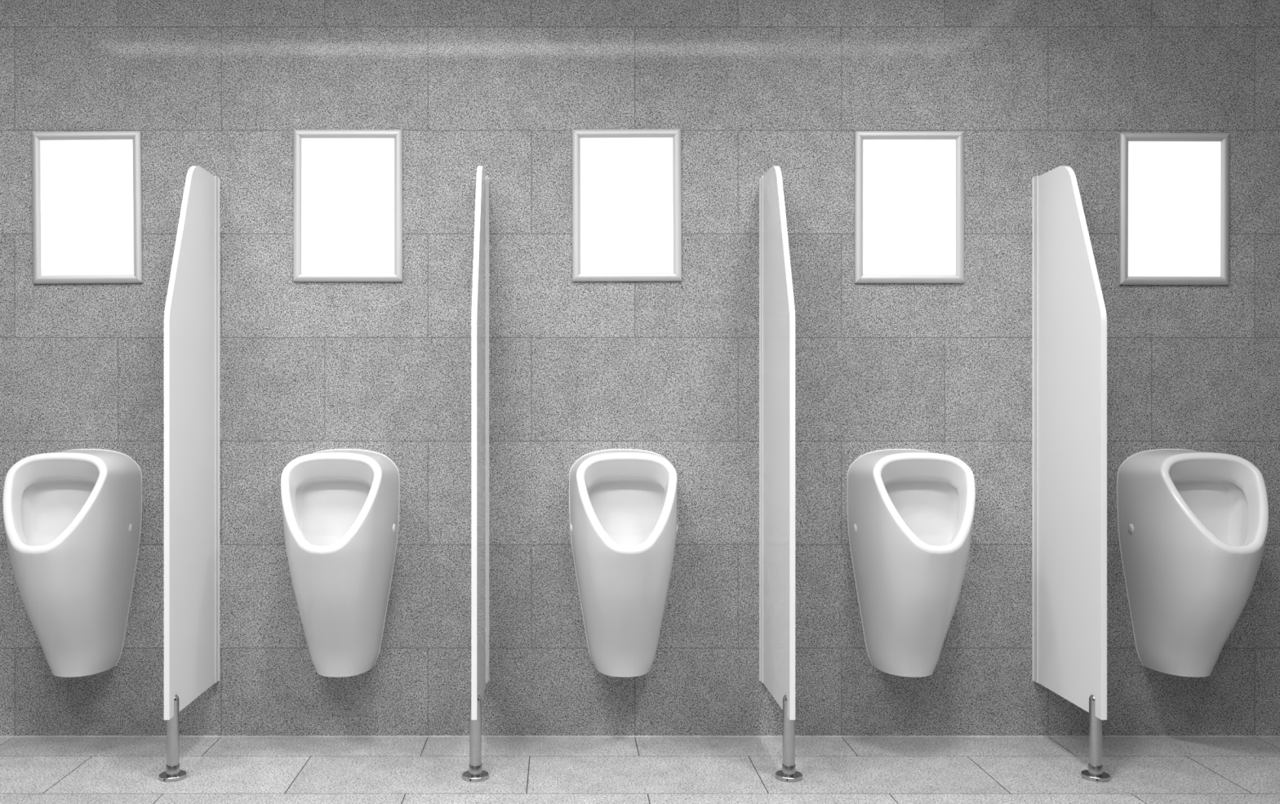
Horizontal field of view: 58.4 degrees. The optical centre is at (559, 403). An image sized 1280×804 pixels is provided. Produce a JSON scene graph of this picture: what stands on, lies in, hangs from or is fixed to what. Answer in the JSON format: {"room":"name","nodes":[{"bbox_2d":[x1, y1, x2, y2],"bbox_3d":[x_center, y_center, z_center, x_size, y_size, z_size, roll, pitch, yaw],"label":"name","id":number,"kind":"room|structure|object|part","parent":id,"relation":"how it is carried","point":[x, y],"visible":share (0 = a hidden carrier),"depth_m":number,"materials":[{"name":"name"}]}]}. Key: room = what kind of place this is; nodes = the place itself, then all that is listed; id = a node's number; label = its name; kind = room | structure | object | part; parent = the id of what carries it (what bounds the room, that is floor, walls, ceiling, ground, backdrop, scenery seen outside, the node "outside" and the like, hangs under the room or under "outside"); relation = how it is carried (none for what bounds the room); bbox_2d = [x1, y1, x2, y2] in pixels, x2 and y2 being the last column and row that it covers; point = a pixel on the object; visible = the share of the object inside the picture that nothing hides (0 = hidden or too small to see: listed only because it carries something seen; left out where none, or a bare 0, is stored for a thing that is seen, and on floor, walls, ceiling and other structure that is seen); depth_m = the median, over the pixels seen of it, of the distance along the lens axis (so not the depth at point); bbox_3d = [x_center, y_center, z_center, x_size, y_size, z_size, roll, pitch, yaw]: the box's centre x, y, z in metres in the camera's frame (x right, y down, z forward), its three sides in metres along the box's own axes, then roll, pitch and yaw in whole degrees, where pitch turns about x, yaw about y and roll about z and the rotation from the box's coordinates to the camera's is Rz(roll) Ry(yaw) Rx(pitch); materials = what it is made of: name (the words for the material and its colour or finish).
{"room":"public restroom","nodes":[
{"label":"public restroom","id":0,"kind":"room"},
{"bbox_2d":[0,0,1279,735],"bbox_3d":[0.150,-0.377,3.390,9.500,2.940,0.120,0,0,0],"label":"wall","id":1,"kind":"structure","parent":0,"point":[670,370],"depth_m":3.33,"materials":[{"name":"tile"}]},
{"bbox_2d":[2,448,142,676],"bbox_3d":[-1.375,0.450,3.153,0.313,0.634,0.354,0,0,0],"label":"urinal","id":2,"kind":"object","parent":1,"relation":"attached to","point":[72,518],"visible":1,"depth_m":3.15,"materials":[{"name":"white ceramic"}]},
{"bbox_2d":[20,478,96,546],"bbox_3d":[-1.375,0.386,3.119,0.244,0.377,0.182,0,0,0],"label":"bowl","id":3,"kind":"object","parent":2,"relation":"on","point":[50,508],"depth_m":3.21,"materials":[{"name":"white ceramic"}]},
{"bbox_2d":[31,130,142,284],"bbox_3d":[-1.378,-0.570,3.324,0.318,0.442,0.012,-1,0,0],"label":"poster frame","id":4,"kind":"object","parent":1,"relation":"attached to","point":[86,186],"visible":1,"depth_m":3.33,"materials":[{"name":"paper"}]},
{"bbox_3d":[-1.525,-0.569,3.324,0.024,0.442,0.012,-1,0,0],"label":"frame rail","id":5,"kind":"part","parent":4,"relation":"part of","materials":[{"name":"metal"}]},
{"bbox_3d":[-1.380,-0.779,3.324,0.318,0.024,0.012,-1,0,0],"label":"frame rail","id":6,"kind":"part","parent":4,"relation":"part of","materials":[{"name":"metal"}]},
{"bbox_3d":[-1.376,-0.361,3.324,0.318,0.024,0.012,-1,0,0],"label":"frame rail","id":7,"kind":"part","parent":4,"relation":"part of","materials":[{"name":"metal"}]},
{"bbox_3d":[-1.231,-0.571,3.324,0.024,0.442,0.012,-1,0,0],"label":"frame rail","id":8,"kind":"part","parent":4,"relation":"part of","materials":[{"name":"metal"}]},
{"bbox_2d":[280,448,399,676],"bbox_3d":[-0.624,0.450,3.153,0.313,0.634,0.354,0,0,0],"label":"urinal","id":9,"kind":"object","parent":1,"relation":"attached to","point":[340,507],"visible":1,"depth_m":3.15,"materials":[{"name":"white ceramic"}]},
{"bbox_2d":[295,478,370,546],"bbox_3d":[-0.624,0.386,3.119,0.244,0.377,0.182,0,0,0],"label":"bowl","id":10,"kind":"object","parent":9,"relation":"on","point":[326,509],"depth_m":3.21,"materials":[{"name":"white ceramic"}]},
{"bbox_2d":[293,129,402,281],"bbox_3d":[-0.618,-0.575,3.324,0.318,0.442,0.012,0,0,0],"label":"poster frame","id":11,"kind":"object","parent":1,"relation":"attached to","point":[348,184],"visible":1,"depth_m":3.33,"materials":[{"name":"white paper"}]},
{"bbox_3d":[-0.764,-0.575,3.324,0.024,0.442,0.012,0,0,0],"label":"frame rail","id":12,"kind":"part","parent":11,"relation":"part of","materials":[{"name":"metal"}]},
{"bbox_3d":[-0.618,-0.366,3.324,0.318,0.024,0.012,0,0,0],"label":"frame rail","id":13,"kind":"part","parent":11,"relation":"part of","materials":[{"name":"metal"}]},
{"bbox_3d":[-0.618,-0.784,3.324,0.318,0.024,0.012,0,0,0],"label":"frame rail","id":14,"kind":"part","parent":11,"relation":"part of","materials":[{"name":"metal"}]},
{"bbox_3d":[-0.470,-0.575,3.324,0.024,0.442,0.012,0,0,0],"label":"frame rail","id":15,"kind":"part","parent":11,"relation":"part of","materials":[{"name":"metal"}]},
{"bbox_2d":[568,448,677,676],"bbox_3d":[0.182,0.450,3.153,0.313,0.634,0.354,0,0,0],"label":"urinal","id":16,"kind":"object","parent":1,"relation":"attached to","point":[623,503],"visible":1,"depth_m":3.14,"materials":[{"name":"white ceramic"}]},
{"bbox_2d":[587,478,664,546],"bbox_3d":[0.182,0.386,3.119,0.244,0.377,0.182,0,0,0],"label":"bowl","id":17,"kind":"object","parent":16,"relation":"on","point":[628,510],"depth_m":3.21,"materials":[{"name":"white ceramic"}]},
{"bbox_2d":[571,128,681,281],"bbox_3d":[0.195,-0.576,3.324,0.318,0.442,0.012,0,0,0],"label":"poster frame","id":18,"kind":"object","parent":1,"relation":"attached to","point":[627,183],"visible":1,"depth_m":3.33,"materials":[{"name":"white paper"}]},
{"bbox_3d":[0.048,-0.576,3.324,0.024,0.442,0.012,0,0,0],"label":"frame rail","id":19,"kind":"part","parent":18,"relation":"part of","materials":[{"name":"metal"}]},
{"bbox_3d":[0.194,-0.785,3.324,0.318,0.024,0.012,0,0,0],"label":"frame rail","id":20,"kind":"part","parent":18,"relation":"part of","materials":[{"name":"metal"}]},
{"bbox_3d":[0.196,-0.367,3.324,0.318,0.024,0.012,0,0,0],"label":"frame rail","id":21,"kind":"part","parent":18,"relation":"part of","materials":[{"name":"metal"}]},
{"bbox_3d":[0.342,-0.577,3.324,0.024,0.442,0.012,0,0,0],"label":"frame rail","id":22,"kind":"part","parent":18,"relation":"part of","materials":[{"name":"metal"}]},
{"bbox_2d":[0,735,1279,737],"bbox_3d":[0.150,0.971,3.329,9.500,0.003,0.003,0,0,0],"label":"trim","id":23,"kind":"structure","parent":1,"relation":"attached to","point":[0,735],"depth_m":3.33,"materials":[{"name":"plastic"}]},
{"bbox_2d":[854,131,964,283],"bbox_3d":[1.018,-0.571,3.324,0.318,0.442,0.012,0,0,0],"label":"poster frame","id":24,"kind":"object","parent":1,"relation":"attached to","point":[909,185],"visible":1,"depth_m":3.33,"materials":[{"name":"white paper"}]},
{"bbox_3d":[0.872,-0.571,3.324,0.024,0.442,0.012,0,0,0],"label":"frame rail","id":25,"kind":"part","parent":24,"relation":"part of","materials":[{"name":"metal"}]},
{"bbox_3d":[1.018,-0.780,3.324,0.318,0.024,0.012,0,0,0],"label":"frame rail","id":26,"kind":"part","parent":24,"relation":"part of","materials":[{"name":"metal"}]},
{"bbox_3d":[1.018,-0.362,3.324,0.318,0.024,0.012,0,0,0],"label":"frame rail","id":27,"kind":"part","parent":24,"relation":"part of","materials":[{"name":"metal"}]},
{"bbox_3d":[1.165,-0.571,3.324,0.024,0.442,0.012,0,0,0],"label":"frame rail","id":28,"kind":"part","parent":24,"relation":"part of","materials":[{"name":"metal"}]},
{"bbox_2d":[846,448,975,676],"bbox_3d":[0.993,0.450,3.153,0.313,0.634,0.354,0,0,0],"label":"urinal","id":29,"kind":"object","parent":1,"relation":"attached to","point":[910,512],"visible":1,"depth_m":3.15,"materials":[{"name":"white ceramic"}]},
{"bbox_2d":[884,478,959,546],"bbox_3d":[0.993,0.386,3.119,0.244,0.377,0.182,0,0,0],"label":"bowl","id":30,"kind":"object","parent":29,"relation":"on","point":[928,508],"depth_m":3.21,"materials":[{"name":"white ceramic"}]},
{"bbox_2d":[1119,133,1229,284],"bbox_3d":[1.791,-0.566,3.324,0.318,0.442,0.012,0,0,0],"label":"poster frame","id":31,"kind":"object","parent":1,"relation":"attached to","point":[1174,188],"visible":1,"depth_m":3.33,"materials":[{"name":"white paper"}]},
{"bbox_3d":[1.644,-0.566,3.324,0.024,0.442,0.012,0,0,0],"label":"frame rail","id":32,"kind":"part","parent":31,"relation":"part of","materials":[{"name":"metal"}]},
{"bbox_3d":[1.790,-0.357,3.324,0.318,0.024,0.012,0,0,0],"label":"frame rail","id":33,"kind":"part","parent":31,"relation":"part of","materials":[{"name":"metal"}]},
{"bbox_3d":[1.791,-0.775,3.324,0.318,0.024,0.012,0,0,0],"label":"frame rail","id":34,"kind":"part","parent":31,"relation":"part of","materials":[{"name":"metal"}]},
{"bbox_3d":[1.938,-0.565,3.324,0.024,0.442,0.012,0,0,0],"label":"frame rail","id":35,"kind":"part","parent":31,"relation":"part of","materials":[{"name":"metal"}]},
{"bbox_2d":[1116,448,1268,676],"bbox_3d":[1.781,0.450,3.153,0.313,0.634,0.354,0,0,0],"label":"urinal","id":36,"kind":"object","parent":1,"relation":"attached to","point":[1193,526],"visible":1,"depth_m":3.15,"materials":[{"name":"white ceramic"}]},
{"bbox_2d":[1172,478,1248,546],"bbox_3d":[1.781,0.386,3.119,0.244,0.377,0.182,0,0,0],"label":"bowl","id":37,"kind":"object","parent":36,"relation":"on","point":[1220,507],"depth_m":3.20,"materials":[{"name":"white ceramic"}]},
{"bbox_2d":[0,737,1279,803],"bbox_3d":[0.150,1.033,0.530,9.500,0.120,5.600,0,0,0],"label":"floor","id":38,"kind":"structure","parent":0,"point":[33,770],"depth_m":3.01,"materials":[{"name":"tile"}]},
{"bbox_2d":[159,165,219,782],"bbox_3d":[-1.005,0.157,3.123,0.069,1.631,0.414,0,0,0],"label":"divider","id":39,"kind":"object","parent":38,"relation":"on","point":[192,307],"visible":1,"depth_m":3.10,"materials":[{"name":"white plastic"}]},
{"bbox_3d":[-1.005,0.863,2.964,0.031,0.211,0.031,0,0,0],"label":"support post","id":40,"kind":"part","parent":39,"relation":"part of","materials":[{"name":"silver metal"}]},
{"bbox_2d":[462,165,488,782],"bbox_3d":[-0.219,0.157,3.123,0.069,1.631,0.414,0,0,0],"label":"divider","id":41,"kind":"object","parent":38,"relation":"on","point":[480,291],"visible":1,"depth_m":3.04,"materials":[{"name":"white plastic"}]},
{"bbox_3d":[-0.219,0.863,2.964,0.031,0.211,0.031,0,0,0],"label":"support post","id":42,"kind":"part","parent":41,"relation":"part of","materials":[{"name":"silver metal"}]},
{"bbox_3d":[-0.219,0.077,3.121,0.015,1.466,0.410,0,0,0],"label":"panel","id":43,"kind":"part","parent":41,"relation":"part of","materials":[{"name":"white plastic"}]},
{"bbox_2d":[759,165,802,782],"bbox_3d":[0.595,0.157,3.123,0.069,1.631,0.414,0,0,0],"label":"divider","id":44,"kind":"object","parent":38,"relation":"on","point":[776,300],"visible":1,"depth_m":3.09,"materials":[{"name":"white plastic"}]},
{"bbox_3d":[0.595,0.077,3.121,0.015,1.466,0.410,0,0,0],"label":"panel","id":45,"kind":"part","parent":44,"relation":"part of","materials":[{"name":"white plastic"}]},
{"bbox_3d":[0.595,0.863,2.964,0.031,0.211,0.031,0,0,0],"label":"support post","id":46,"kind":"part","parent":44,"relation":"part of","materials":[{"name":"silver metal"}]},
{"bbox_2d":[1032,165,1110,782],"bbox_3d":[1.391,0.157,3.123,0.069,1.631,0.414,0,0,0],"label":"divider","id":47,"kind":"object","parent":38,"relation":"on","point":[1069,317],"visible":1,"depth_m":3.10,"materials":[{"name":"white plastic"}]},
{"bbox_3d":[1.391,0.863,2.964,0.031,0.211,0.031,0,0,0],"label":"support post","id":48,"kind":"part","parent":47,"relation":"part of","materials":[{"name":"silver metal"}]}
]}

